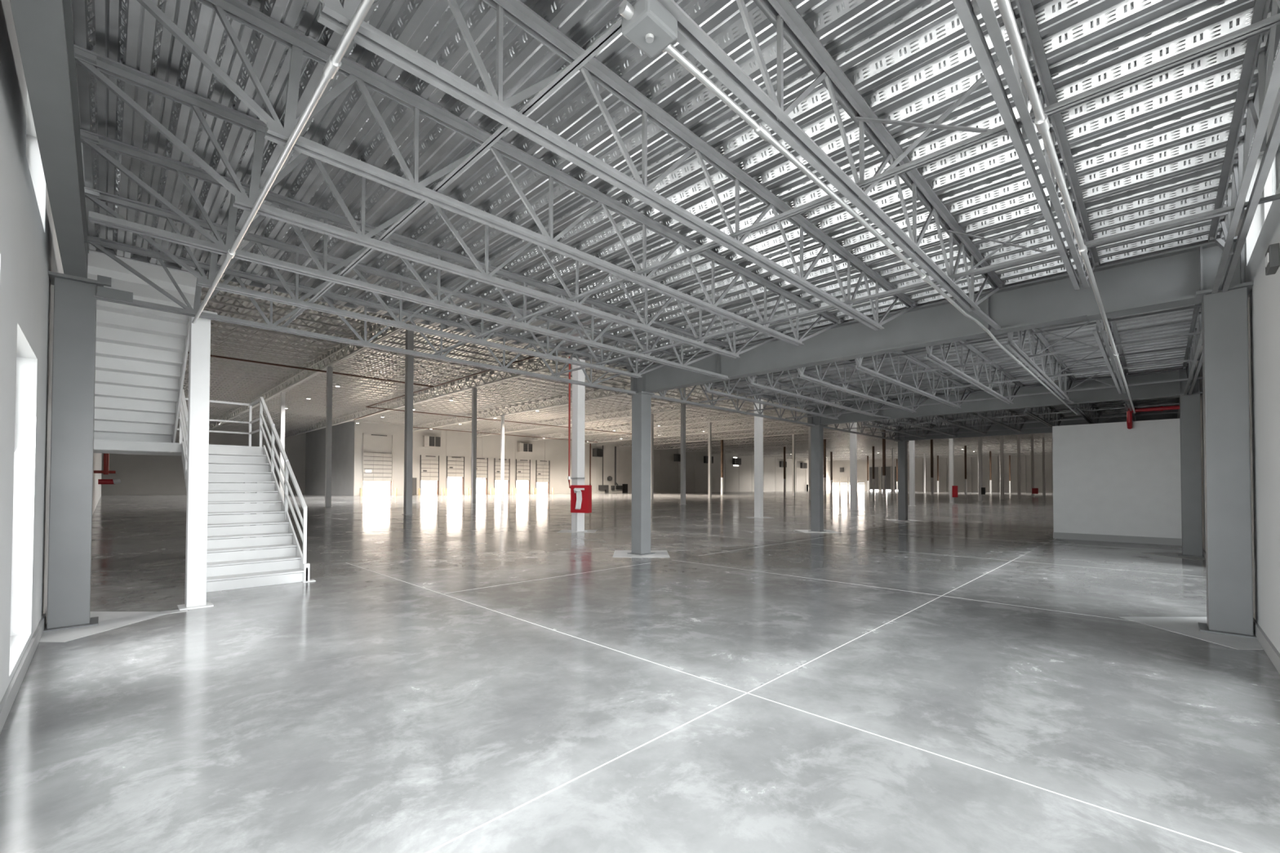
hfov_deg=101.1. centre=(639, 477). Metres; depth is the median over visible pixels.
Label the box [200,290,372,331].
joist
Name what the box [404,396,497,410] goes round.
joist
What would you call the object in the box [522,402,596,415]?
joist
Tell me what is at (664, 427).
joist
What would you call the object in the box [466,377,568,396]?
joist
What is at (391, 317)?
joist
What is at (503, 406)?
joist
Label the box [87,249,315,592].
staircase
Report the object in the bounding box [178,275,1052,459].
ceiling
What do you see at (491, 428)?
joist
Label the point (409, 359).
steel column
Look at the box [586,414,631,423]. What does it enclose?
joist
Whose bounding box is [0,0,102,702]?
wall
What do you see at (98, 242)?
joist
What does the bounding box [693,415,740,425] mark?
joist
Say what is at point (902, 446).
column
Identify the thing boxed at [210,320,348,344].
joist
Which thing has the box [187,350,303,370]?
joist
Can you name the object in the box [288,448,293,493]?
post
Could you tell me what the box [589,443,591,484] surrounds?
pipe
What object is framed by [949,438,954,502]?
steel column
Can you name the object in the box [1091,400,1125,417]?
brace
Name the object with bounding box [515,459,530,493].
door
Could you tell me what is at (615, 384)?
joist
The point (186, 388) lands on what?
joist
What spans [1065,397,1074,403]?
kicker angle
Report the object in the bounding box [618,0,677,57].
junction box
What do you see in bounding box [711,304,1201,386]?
bridging angle
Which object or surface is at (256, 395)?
joist
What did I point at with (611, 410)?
joist
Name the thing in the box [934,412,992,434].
joist
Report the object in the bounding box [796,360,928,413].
joist
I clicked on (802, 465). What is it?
cooler
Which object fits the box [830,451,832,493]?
steel column
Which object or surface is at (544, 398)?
joist
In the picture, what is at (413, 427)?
pipe
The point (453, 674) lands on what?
floor
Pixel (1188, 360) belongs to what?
bridging angle
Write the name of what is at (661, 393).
joist
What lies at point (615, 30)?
bridging angle
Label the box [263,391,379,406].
joist
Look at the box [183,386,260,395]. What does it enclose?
joist
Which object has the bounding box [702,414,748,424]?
joist
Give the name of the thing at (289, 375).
joist
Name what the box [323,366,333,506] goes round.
steel column
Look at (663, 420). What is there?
joist
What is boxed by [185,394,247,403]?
joist
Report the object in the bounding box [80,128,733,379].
joist
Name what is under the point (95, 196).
joist
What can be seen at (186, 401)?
joist
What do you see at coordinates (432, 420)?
joist
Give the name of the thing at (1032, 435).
steel column
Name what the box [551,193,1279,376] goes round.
bridging angle
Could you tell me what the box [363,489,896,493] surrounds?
ground
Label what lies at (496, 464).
door
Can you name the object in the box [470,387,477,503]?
steel column
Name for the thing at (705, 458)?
cooler
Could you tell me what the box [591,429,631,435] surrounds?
joist
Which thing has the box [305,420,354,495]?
wall
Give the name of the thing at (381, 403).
joist
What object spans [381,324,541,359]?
joist
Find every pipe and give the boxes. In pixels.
[187,348,433,386]
[191,0,374,324]
[354,409,386,419]
[365,351,550,407]
[368,406,631,434]
[413,426,597,442]
[568,356,585,488]
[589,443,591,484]
[666,44,1077,414]
[995,0,1135,413]
[1126,405,1179,429]
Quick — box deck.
[71,0,1279,428]
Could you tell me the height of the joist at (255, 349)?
0.500 m
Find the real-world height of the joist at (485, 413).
0.500 m
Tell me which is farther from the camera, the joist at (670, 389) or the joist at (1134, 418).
the joist at (670, 389)
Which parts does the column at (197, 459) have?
floor plate, plate, cap plate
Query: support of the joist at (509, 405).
on the girder at (621, 387)
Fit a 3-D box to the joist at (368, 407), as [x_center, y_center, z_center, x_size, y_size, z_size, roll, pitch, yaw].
[-31.432,-8.787,72.905,0.138,0.500,11.845,-1,-1,45]
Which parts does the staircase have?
landing plate, landing plate, rail post, rail, rail, handrail, rail post, landing rail, landing rail, landing rail, landing post, rail post, landing post, rail post, rail post, rail, rail, handrail, rail post, rail post, foot plate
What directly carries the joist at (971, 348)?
on the girder at (1171, 278)
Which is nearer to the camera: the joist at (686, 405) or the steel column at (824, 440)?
the joist at (686, 405)
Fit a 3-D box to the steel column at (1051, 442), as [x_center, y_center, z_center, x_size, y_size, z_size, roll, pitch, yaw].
[81.502,-1.696,103.797,0.471,10.614,0.471,-1,-1,45]
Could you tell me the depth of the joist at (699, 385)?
53.03 m
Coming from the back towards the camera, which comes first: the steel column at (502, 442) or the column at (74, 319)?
the steel column at (502, 442)
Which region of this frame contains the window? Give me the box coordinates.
[1262,102,1279,220]
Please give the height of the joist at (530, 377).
0.500 m
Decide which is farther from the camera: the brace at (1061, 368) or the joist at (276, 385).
the joist at (276, 385)
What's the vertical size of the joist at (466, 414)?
0.500 m
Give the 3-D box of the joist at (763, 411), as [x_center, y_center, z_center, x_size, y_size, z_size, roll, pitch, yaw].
[19.433,-8.664,73.008,0.138,0.500,11.845,-1,-1,45]
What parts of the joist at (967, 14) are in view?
bearing seat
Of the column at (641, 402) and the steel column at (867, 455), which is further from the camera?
the steel column at (867, 455)
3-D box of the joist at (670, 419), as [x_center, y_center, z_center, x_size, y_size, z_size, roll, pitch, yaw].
[8.702,-8.505,83.581,0.138,0.500,11.845,-1,-1,45]
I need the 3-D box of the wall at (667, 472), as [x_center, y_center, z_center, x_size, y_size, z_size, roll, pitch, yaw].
[14.172,-1.927,142.468,0.460,12.098,168.245,-1,-1,45]
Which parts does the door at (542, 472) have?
panel, panel, panel, panel, panel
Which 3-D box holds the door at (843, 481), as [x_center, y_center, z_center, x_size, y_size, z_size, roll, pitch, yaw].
[76.900,2.662,198.525,2.599,5.175,0.127,-1,-1,45]
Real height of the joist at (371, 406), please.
0.500 m
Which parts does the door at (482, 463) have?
panel, panel, panel, panel, panel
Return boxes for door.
[362,433,393,495]
[419,454,439,495]
[446,456,464,494]
[471,457,488,494]
[493,457,510,493]
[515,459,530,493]
[535,460,549,493]
[832,477,839,490]
[840,477,847,485]
[857,476,864,491]
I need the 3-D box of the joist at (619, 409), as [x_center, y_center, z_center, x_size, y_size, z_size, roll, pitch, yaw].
[1.405,-8.689,74.031,0.138,0.500,11.845,-1,-1,45]
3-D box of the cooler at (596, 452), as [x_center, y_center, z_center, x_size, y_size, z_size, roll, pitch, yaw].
[-9.406,-5.422,117.681,0.930,1.782,2.454,-1,-1,45]
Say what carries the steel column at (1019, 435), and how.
on the floor
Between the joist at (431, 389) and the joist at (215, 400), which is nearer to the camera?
the joist at (431, 389)
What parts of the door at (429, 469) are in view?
panel, panel, panel, panel, panel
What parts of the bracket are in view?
plate, plate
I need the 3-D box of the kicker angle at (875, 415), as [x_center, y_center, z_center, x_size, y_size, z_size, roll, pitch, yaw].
[7.682,-1.914,16.673,0.058,0.086,1.358,-1,-1,45]
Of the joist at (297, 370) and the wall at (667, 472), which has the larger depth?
the wall at (667, 472)
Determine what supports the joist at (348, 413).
on the girder at (535, 371)
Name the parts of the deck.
edge plate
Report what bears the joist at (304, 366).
on the girder at (394, 331)
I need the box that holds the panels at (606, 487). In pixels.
[598,445,622,493]
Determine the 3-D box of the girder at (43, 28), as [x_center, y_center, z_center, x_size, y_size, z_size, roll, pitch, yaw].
[-3.186,-2.544,2.808,9.858,0.454,0.179,-1,-1,45]
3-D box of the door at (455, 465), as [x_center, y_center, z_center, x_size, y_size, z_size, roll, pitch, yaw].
[-32.954,-0.253,94.083,0.357,6.842,3.278,-1,-1,45]
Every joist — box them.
[74,44,776,358]
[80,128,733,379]
[84,186,688,377]
[88,235,643,395]
[137,0,844,346]
[177,410,1052,460]
[182,384,263,394]
[183,383,266,392]
[183,386,257,397]
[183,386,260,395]
[183,388,254,399]
[184,369,279,385]
[184,390,252,400]
[185,364,286,381]
[185,392,249,402]
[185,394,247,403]
[185,395,244,404]
[186,354,299,373]
[186,360,290,378]
[186,400,238,408]
[186,400,241,406]
[186,402,236,409]
[186,403,240,407]
[186,404,234,411]
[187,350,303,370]
[188,345,313,365]
[188,346,308,368]
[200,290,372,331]
[200,298,364,336]
[201,287,380,326]
[203,306,356,340]
[210,320,342,348]
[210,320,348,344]
[210,325,336,352]
[210,331,329,355]
[210,336,324,359]
[219,280,390,319]
[238,406,337,417]
[240,405,341,417]
[244,409,334,419]
[247,401,351,414]
[253,405,344,416]
[257,394,370,408]
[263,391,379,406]
[266,390,383,405]
[266,393,375,408]
[270,387,388,404]
[273,385,393,402]
[276,383,398,400]
[280,381,403,399]
[283,379,403,398]
[287,377,414,396]
[291,374,420,394]
[295,372,426,393]
[299,369,432,391]
[304,366,438,389]
[309,364,445,387]
[314,360,452,385]
[317,0,919,330]
[319,357,459,383]
[324,354,466,381]
[330,351,475,378]
[335,416,415,426]
[336,347,483,376]
[338,416,419,425]
[342,343,491,373]
[342,414,423,424]
[345,413,427,423]
[348,413,431,422]
[351,412,435,422]
[355,410,439,421]
[356,335,510,368]
[359,409,444,420]
[363,408,449,419]
[365,349,500,371]
[366,331,519,365]
[367,407,453,418]
[371,406,453,417]
[372,325,530,363]
[375,404,463,417]
[379,403,469,416]
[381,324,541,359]
[384,402,466,414]
[388,400,479,413]
[390,316,552,355]
[393,399,485,413]
[398,398,491,411]
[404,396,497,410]
[413,395,502,409]
[414,392,509,408]
[416,423,482,431]
[419,422,486,431]
[420,391,515,407]
[423,422,490,430]
[426,389,522,405]
[427,421,495,430]
[431,420,498,429]
[432,387,529,404]
[435,419,501,428]
[439,386,537,403]
[440,418,509,427]
[444,418,514,426]
[445,383,544,401]
[449,417,518,426]
[452,382,551,399]
[453,416,523,426]
[458,414,524,425]
[459,379,559,398]
[463,413,533,424]
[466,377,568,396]
[469,413,539,423]
[475,374,571,395]
[478,413,545,422]
[480,411,551,422]
[482,429,536,435]
[483,372,586,393]
[485,409,557,421]
[486,428,542,435]
[490,427,546,435]
[491,369,595,391]
[491,408,563,420]
[495,428,549,435]
[497,407,568,418]
[500,426,555,434]
[502,406,572,417]
[506,426,560,433]
[508,373,598,390]
[509,404,572,416]
[509,425,565,433]
[510,364,614,387]
[514,424,567,432]
[515,404,590,415]
[519,423,572,431]
[520,361,625,386]
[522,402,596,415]
[524,423,572,431]
[529,400,604,414]
[530,359,630,383]
[537,400,611,413]
[540,421,597,429]
[544,398,618,412]
[546,360,631,380]
[546,420,604,428]
[551,396,626,410]
[551,419,609,427]
[558,418,615,427]
[560,395,631,409]
[563,417,622,426]
[568,393,631,407]
[570,416,628,426]
[584,431,620,436]
[585,393,652,407]
[585,417,631,425]
[585,431,629,435]
[586,390,661,405]
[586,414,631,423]
[589,413,631,422]
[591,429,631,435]
[595,387,670,404]
[596,412,655,422]
[604,411,662,422]
[608,390,679,403]
[611,409,670,421]
[614,384,689,401]
[618,408,677,420]
[625,382,700,400]
[626,408,680,419]
[632,0,1005,311]
[650,407,702,417]
[650,408,693,418]
[651,382,817,426]
[652,404,710,416]
[654,422,696,429]
[654,426,679,431]
[655,420,702,429]
[661,402,719,415]
[662,419,708,428]
[666,389,711,399]
[670,401,728,414]
[670,418,717,427]
[675,386,721,397]
[677,417,724,426]
[685,416,732,426]
[686,404,734,413]
[688,355,855,419]
[688,385,733,394]
[689,398,746,411]
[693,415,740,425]
[700,396,751,410]
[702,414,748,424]
[710,413,754,423]
[711,396,767,408]
[719,413,764,422]
[721,395,773,408]
[728,411,773,422]
[740,413,782,421]
[746,368,893,416]
[763,410,797,419]
[770,408,807,418]
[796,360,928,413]
[818,407,903,441]
[844,321,975,408]
[857,403,936,438]
[893,399,963,436]
[919,305,1024,404]
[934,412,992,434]
[951,0,1100,290]
[974,391,1028,432]
[1004,286,1076,399]
[1023,385,1064,428]
[1073,379,1102,423]
[1092,317,1128,394]
[1123,373,1137,421]
[1174,368,1182,418]
[1182,302,1202,395]
[1207,0,1279,293]
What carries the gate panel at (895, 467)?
on the floor
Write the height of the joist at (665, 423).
0.500 m
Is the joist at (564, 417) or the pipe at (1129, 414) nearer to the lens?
the pipe at (1129, 414)
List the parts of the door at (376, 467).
panel, panel, panel, panel, panel, panel, panel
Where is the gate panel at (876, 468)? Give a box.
[869,466,879,491]
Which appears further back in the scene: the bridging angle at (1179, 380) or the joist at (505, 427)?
the joist at (505, 427)
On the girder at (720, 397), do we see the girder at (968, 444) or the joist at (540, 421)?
the joist at (540, 421)
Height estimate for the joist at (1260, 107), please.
0.690 m
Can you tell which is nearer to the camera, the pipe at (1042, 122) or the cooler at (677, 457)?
the pipe at (1042, 122)
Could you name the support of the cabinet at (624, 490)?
on the floor
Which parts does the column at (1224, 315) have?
cap plate, plate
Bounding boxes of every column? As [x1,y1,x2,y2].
[43,271,103,632]
[149,308,217,616]
[279,391,286,499]
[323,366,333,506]
[403,323,413,515]
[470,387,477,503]
[499,415,505,498]
[568,357,586,532]
[627,391,654,555]
[650,413,653,499]
[680,386,685,504]
[707,422,711,497]
[720,440,723,494]
[753,398,763,517]
[783,446,785,493]
[791,434,795,496]
[808,424,826,532]
[808,426,810,500]
[823,439,826,495]
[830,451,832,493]
[849,422,857,511]
[866,455,868,492]
[871,445,875,493]
[882,429,885,497]
[891,448,893,493]
[896,440,909,520]
[896,458,897,492]
[908,441,909,471]
[909,440,915,506]
[924,453,925,493]
[930,439,933,495]
[937,455,938,492]
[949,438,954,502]
[964,445,966,494]
[977,436,983,501]
[989,450,991,493]
[1000,435,1004,499]
[1008,455,1010,493]
[1017,434,1021,497]
[1031,434,1034,497]
[1042,437,1045,496]
[1051,441,1053,495]
[1176,391,1204,557]
[1194,280,1257,639]
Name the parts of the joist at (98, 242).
bearing seat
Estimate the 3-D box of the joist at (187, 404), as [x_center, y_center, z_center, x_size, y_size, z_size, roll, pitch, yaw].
[-57.826,-8.981,65.440,0.138,0.500,11.845,-1,-1,45]
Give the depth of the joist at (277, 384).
56.98 m
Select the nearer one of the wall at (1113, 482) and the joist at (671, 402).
the wall at (1113, 482)
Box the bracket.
[97,275,133,302]
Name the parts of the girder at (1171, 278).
plate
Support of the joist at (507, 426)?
on the girder at (720, 397)
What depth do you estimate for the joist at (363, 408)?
74.59 m
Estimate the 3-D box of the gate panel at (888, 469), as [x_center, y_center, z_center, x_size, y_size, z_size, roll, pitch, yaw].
[87.804,0.601,187.648,3.358,8.970,0.276,-1,-1,45]
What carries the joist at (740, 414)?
on the girder at (770, 414)
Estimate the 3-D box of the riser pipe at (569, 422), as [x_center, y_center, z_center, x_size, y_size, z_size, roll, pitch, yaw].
[-2.283,-4.034,18.844,0.454,8.999,0.538,-1,-1,45]
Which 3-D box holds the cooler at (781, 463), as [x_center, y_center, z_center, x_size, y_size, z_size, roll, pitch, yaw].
[47.813,-4.246,175.735,0.930,1.955,3.346,-1,-1,45]
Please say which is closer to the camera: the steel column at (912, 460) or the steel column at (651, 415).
the steel column at (912, 460)
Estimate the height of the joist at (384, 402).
0.500 m
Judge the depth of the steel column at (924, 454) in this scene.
141.78 m
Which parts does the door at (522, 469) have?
panel, panel, panel, panel, panel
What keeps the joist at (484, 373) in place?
on the girder at (535, 371)
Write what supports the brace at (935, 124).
attached to the joist at (770, 108)
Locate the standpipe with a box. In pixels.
[93,453,120,484]
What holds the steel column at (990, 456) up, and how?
on the floor
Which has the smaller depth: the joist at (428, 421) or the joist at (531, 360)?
the joist at (531, 360)
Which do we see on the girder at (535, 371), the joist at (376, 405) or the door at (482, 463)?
the joist at (376, 405)
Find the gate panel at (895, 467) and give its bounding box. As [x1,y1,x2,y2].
[894,466,896,489]
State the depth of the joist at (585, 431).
99.47 m
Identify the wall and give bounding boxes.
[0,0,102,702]
[101,424,306,495]
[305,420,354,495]
[352,420,831,495]
[832,451,1052,493]
[1052,418,1182,546]
[1195,40,1279,653]
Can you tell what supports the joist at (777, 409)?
on the girder at (770, 414)
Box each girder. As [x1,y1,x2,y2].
[9,0,88,278]
[208,318,417,430]
[284,354,572,437]
[413,384,631,431]
[476,394,751,436]
[530,406,806,440]
[584,418,807,444]
[617,423,884,447]
[627,235,1244,395]
[653,429,894,449]
[685,435,894,452]
[711,433,1043,453]
[735,437,1052,456]
[764,441,1051,457]
[778,445,1051,458]
[796,448,1051,460]
[805,368,1199,426]
[826,450,1052,461]
[893,409,1177,441]
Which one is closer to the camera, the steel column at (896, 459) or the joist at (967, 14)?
the joist at (967, 14)
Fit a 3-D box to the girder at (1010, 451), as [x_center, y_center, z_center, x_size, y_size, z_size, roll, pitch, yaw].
[80.067,-6.550,155.545,74.636,0.840,0.299,-1,-1,45]
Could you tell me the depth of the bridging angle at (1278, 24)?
3.92 m
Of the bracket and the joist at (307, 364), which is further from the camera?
the joist at (307, 364)
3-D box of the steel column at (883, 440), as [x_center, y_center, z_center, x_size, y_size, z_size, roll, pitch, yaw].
[37.289,-2.209,80.400,0.471,10.614,0.471,-1,-1,45]
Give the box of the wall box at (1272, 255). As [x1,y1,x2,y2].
[1265,243,1279,275]
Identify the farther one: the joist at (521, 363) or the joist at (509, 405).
the joist at (509, 405)
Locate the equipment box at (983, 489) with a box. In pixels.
[981,487,985,494]
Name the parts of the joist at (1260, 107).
bearing seat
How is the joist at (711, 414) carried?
on the girder at (770, 414)
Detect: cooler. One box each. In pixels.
[422,435,440,447]
[517,442,532,453]
[592,448,603,457]
[673,453,680,462]
[703,456,713,463]
[732,457,741,465]
[779,461,786,467]
[800,462,807,468]
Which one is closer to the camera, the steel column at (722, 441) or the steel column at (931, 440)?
the steel column at (931, 440)
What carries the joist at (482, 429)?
attached to the ceiling
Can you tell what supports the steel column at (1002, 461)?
on the floor
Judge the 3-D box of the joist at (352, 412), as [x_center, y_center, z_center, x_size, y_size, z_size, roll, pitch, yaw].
[-35.724,-8.724,77.134,0.138,0.500,11.845,-1,-1,45]
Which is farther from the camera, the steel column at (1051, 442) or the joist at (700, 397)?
the steel column at (1051, 442)
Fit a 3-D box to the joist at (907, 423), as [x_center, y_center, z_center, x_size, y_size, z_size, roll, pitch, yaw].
[11.375,-2.136,20.425,0.143,0.690,8.924,-1,-1,45]
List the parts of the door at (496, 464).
panel, panel, panel, panel, panel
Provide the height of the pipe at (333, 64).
0.054 m
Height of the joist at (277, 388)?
0.500 m
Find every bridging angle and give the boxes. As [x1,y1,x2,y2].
[281,17,621,327]
[434,13,1279,355]
[487,23,1279,335]
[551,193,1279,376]
[609,207,1246,363]
[698,331,1200,403]
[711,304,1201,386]
[746,358,1199,412]
[773,344,1202,399]
[785,377,1203,418]
[843,403,1179,429]
[866,411,1179,433]
[880,400,1179,424]
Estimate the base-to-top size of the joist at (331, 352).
0.500 m
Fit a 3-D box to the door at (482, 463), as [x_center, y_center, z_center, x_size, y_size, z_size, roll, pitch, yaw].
[-29.668,-0.188,97.416,0.357,6.842,3.278,-1,-1,45]
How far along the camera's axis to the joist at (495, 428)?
96.92 m
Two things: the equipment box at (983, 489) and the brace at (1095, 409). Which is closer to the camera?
the brace at (1095, 409)
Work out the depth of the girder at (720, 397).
71.08 m
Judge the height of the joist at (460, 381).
0.500 m
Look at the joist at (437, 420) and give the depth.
86.33 m
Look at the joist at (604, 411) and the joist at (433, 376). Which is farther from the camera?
the joist at (604, 411)
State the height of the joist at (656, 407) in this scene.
0.500 m
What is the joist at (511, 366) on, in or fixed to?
on the girder at (535, 371)
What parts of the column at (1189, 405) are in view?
cap plate, plate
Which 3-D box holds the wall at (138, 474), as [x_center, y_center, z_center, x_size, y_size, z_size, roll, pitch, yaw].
[-75.044,-3.003,92.904,0.345,12.098,28.310,-1,-1,45]
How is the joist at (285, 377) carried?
on the girder at (394, 331)
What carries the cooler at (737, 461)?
attached to the wall at (667, 472)
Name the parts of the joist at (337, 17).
bearing seat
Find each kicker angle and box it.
[873,414,891,418]
[973,307,1000,329]
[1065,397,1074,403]
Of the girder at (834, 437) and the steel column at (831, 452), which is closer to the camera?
the girder at (834, 437)
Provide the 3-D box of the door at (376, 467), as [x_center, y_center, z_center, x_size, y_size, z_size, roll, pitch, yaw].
[-42.184,-1.962,84.741,0.357,9.890,4.543,-1,-1,45]
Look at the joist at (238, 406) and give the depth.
73.14 m
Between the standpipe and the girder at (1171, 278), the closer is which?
the girder at (1171, 278)
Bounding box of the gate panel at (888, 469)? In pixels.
[880,466,891,491]
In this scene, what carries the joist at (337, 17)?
on the girder at (43, 28)
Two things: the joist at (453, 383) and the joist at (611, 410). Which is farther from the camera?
the joist at (611, 410)
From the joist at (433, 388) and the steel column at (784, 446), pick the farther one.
the steel column at (784, 446)
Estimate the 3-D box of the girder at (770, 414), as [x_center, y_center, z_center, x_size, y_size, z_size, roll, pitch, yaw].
[4.733,-8.061,79.111,74.636,0.840,0.299,-1,-1,45]
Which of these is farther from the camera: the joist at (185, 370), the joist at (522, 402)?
the joist at (522, 402)
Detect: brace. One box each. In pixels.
[855,48,1011,198]
[947,199,1062,285]
[1026,320,1093,360]
[1046,348,1109,377]
[1061,368,1112,392]
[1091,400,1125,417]
[1094,408,1126,423]
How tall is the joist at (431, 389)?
0.500 m
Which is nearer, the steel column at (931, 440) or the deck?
the deck
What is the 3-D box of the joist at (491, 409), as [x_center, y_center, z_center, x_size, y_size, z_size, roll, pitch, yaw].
[-15.550,-8.730,73.997,0.138,0.500,11.845,-1,-1,45]
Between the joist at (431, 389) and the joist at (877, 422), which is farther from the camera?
the joist at (431, 389)
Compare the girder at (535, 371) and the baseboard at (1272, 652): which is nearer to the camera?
the baseboard at (1272, 652)
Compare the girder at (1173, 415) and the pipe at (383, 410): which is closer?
the girder at (1173, 415)
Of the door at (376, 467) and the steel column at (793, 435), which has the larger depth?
the steel column at (793, 435)
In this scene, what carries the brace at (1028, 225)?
attached to the joist at (770, 108)
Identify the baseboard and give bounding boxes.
[0,606,47,733]
[1202,547,1279,674]
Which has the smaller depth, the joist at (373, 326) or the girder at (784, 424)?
the joist at (373, 326)
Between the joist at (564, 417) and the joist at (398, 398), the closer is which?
the joist at (398, 398)
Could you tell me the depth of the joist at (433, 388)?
59.52 m
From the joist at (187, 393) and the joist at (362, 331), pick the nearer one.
the joist at (362, 331)
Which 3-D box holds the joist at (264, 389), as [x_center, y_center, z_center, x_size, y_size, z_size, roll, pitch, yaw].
[-43.876,-9.186,51.695,0.138,0.500,11.845,-1,-1,45]
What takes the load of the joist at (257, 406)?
on the girder at (394, 331)
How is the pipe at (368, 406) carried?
hanging from the ceiling
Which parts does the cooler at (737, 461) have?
grille panel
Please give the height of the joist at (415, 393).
0.500 m
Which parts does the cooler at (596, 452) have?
grille panel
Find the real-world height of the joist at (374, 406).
0.500 m
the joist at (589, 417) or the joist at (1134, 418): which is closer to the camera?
the joist at (1134, 418)
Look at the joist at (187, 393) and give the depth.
60.71 m
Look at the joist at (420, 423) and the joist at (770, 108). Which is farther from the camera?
the joist at (420, 423)
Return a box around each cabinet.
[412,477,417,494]
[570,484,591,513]
[622,484,627,493]
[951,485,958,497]
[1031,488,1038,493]
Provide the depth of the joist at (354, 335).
33.00 m
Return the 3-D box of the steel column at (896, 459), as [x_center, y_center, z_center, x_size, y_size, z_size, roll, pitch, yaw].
[82.792,-0.550,169.486,0.471,10.614,0.471,-1,-1,45]
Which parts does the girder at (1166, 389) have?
plate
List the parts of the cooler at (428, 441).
grille panel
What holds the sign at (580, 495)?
attached to the steel column at (578, 391)
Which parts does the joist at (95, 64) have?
bearing seat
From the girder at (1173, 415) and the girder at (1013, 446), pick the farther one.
the girder at (1013, 446)
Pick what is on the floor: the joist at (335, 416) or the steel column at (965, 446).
the steel column at (965, 446)
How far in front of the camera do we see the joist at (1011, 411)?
19.22 m
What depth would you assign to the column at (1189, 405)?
12.33 m
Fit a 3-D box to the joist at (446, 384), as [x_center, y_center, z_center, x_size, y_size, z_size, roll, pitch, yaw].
[-15.336,-9.025,57.046,0.138,0.500,11.845,-1,-1,45]
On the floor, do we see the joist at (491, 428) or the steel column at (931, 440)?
the steel column at (931, 440)
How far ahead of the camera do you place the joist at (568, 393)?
62.46 m
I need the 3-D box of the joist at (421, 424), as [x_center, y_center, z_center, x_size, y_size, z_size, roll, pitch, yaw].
[-32.719,-8.477,90.913,0.138,0.500,11.845,-1,-1,45]
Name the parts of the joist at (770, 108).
bearing seat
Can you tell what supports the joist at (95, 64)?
on the girder at (43, 28)
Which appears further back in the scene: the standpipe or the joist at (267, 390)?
the joist at (267, 390)
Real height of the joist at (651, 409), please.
0.500 m
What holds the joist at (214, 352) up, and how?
on the girder at (394, 331)
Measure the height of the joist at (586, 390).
0.500 m
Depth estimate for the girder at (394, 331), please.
42.53 m
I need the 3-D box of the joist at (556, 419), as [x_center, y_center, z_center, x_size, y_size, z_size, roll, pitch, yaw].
[-16.623,-8.714,75.054,0.138,0.500,11.845,-1,-1,45]
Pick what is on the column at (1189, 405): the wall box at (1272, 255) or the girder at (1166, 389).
the girder at (1166, 389)
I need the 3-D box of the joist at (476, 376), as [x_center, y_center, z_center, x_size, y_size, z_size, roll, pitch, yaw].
[-11.044,-9.088,52.816,0.138,0.500,11.845,-1,-1,45]
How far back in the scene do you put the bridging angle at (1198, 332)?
9.44 m
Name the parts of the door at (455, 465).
panel, panel, panel, panel, panel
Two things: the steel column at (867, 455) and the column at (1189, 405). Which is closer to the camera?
the column at (1189, 405)
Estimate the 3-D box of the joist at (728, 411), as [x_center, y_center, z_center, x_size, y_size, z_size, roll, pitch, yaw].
[16.214,-8.616,76.180,0.138,0.500,11.845,-1,-1,45]
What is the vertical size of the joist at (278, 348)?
0.500 m
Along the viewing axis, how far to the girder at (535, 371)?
53.10 m
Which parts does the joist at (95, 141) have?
bearing seat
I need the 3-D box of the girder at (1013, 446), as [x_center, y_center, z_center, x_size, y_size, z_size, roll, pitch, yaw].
[63.326,-6.886,138.560,74.636,0.840,0.299,-1,-1,45]
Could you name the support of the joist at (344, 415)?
on the girder at (535, 371)
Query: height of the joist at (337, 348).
0.500 m
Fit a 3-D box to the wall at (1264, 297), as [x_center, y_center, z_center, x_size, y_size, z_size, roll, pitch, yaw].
[68.988,-3.076,68.829,0.230,12.098,196.210,-1,-1,45]
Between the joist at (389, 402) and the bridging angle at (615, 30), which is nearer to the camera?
the bridging angle at (615, 30)
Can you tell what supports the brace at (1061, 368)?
attached to the joist at (1041, 340)
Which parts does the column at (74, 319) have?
plate, cap plate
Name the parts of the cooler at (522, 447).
grille panel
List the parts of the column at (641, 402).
plate, cap plate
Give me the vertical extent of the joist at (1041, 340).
0.690 m
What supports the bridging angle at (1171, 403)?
attached to the joist at (1134, 418)
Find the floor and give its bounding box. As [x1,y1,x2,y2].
[0,490,1279,852]
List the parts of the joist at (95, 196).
bearing seat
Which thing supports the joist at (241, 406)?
on the girder at (394, 331)
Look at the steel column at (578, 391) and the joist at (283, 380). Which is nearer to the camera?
the steel column at (578, 391)
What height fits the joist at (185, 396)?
0.500 m
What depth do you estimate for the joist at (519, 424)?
91.10 m
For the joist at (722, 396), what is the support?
on the girder at (720, 397)
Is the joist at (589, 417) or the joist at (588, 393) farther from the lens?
the joist at (589, 417)
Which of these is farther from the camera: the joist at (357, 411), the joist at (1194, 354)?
the joist at (357, 411)
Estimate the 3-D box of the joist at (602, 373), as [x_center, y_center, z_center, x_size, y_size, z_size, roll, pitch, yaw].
[-3.533,-9.199,45.415,0.138,0.500,11.845,-1,-1,45]
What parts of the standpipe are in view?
cross arm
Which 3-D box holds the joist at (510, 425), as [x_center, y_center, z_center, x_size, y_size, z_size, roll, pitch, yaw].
[-17.910,-8.404,93.062,0.138,0.500,11.845,-1,-1,45]
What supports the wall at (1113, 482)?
on the floor
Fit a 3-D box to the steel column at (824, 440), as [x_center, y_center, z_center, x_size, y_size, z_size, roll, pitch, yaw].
[34.930,-1.883,99.465,0.471,10.614,0.471,-1,-1,45]
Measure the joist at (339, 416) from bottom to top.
0.500 m
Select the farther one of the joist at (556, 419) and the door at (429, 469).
the door at (429, 469)

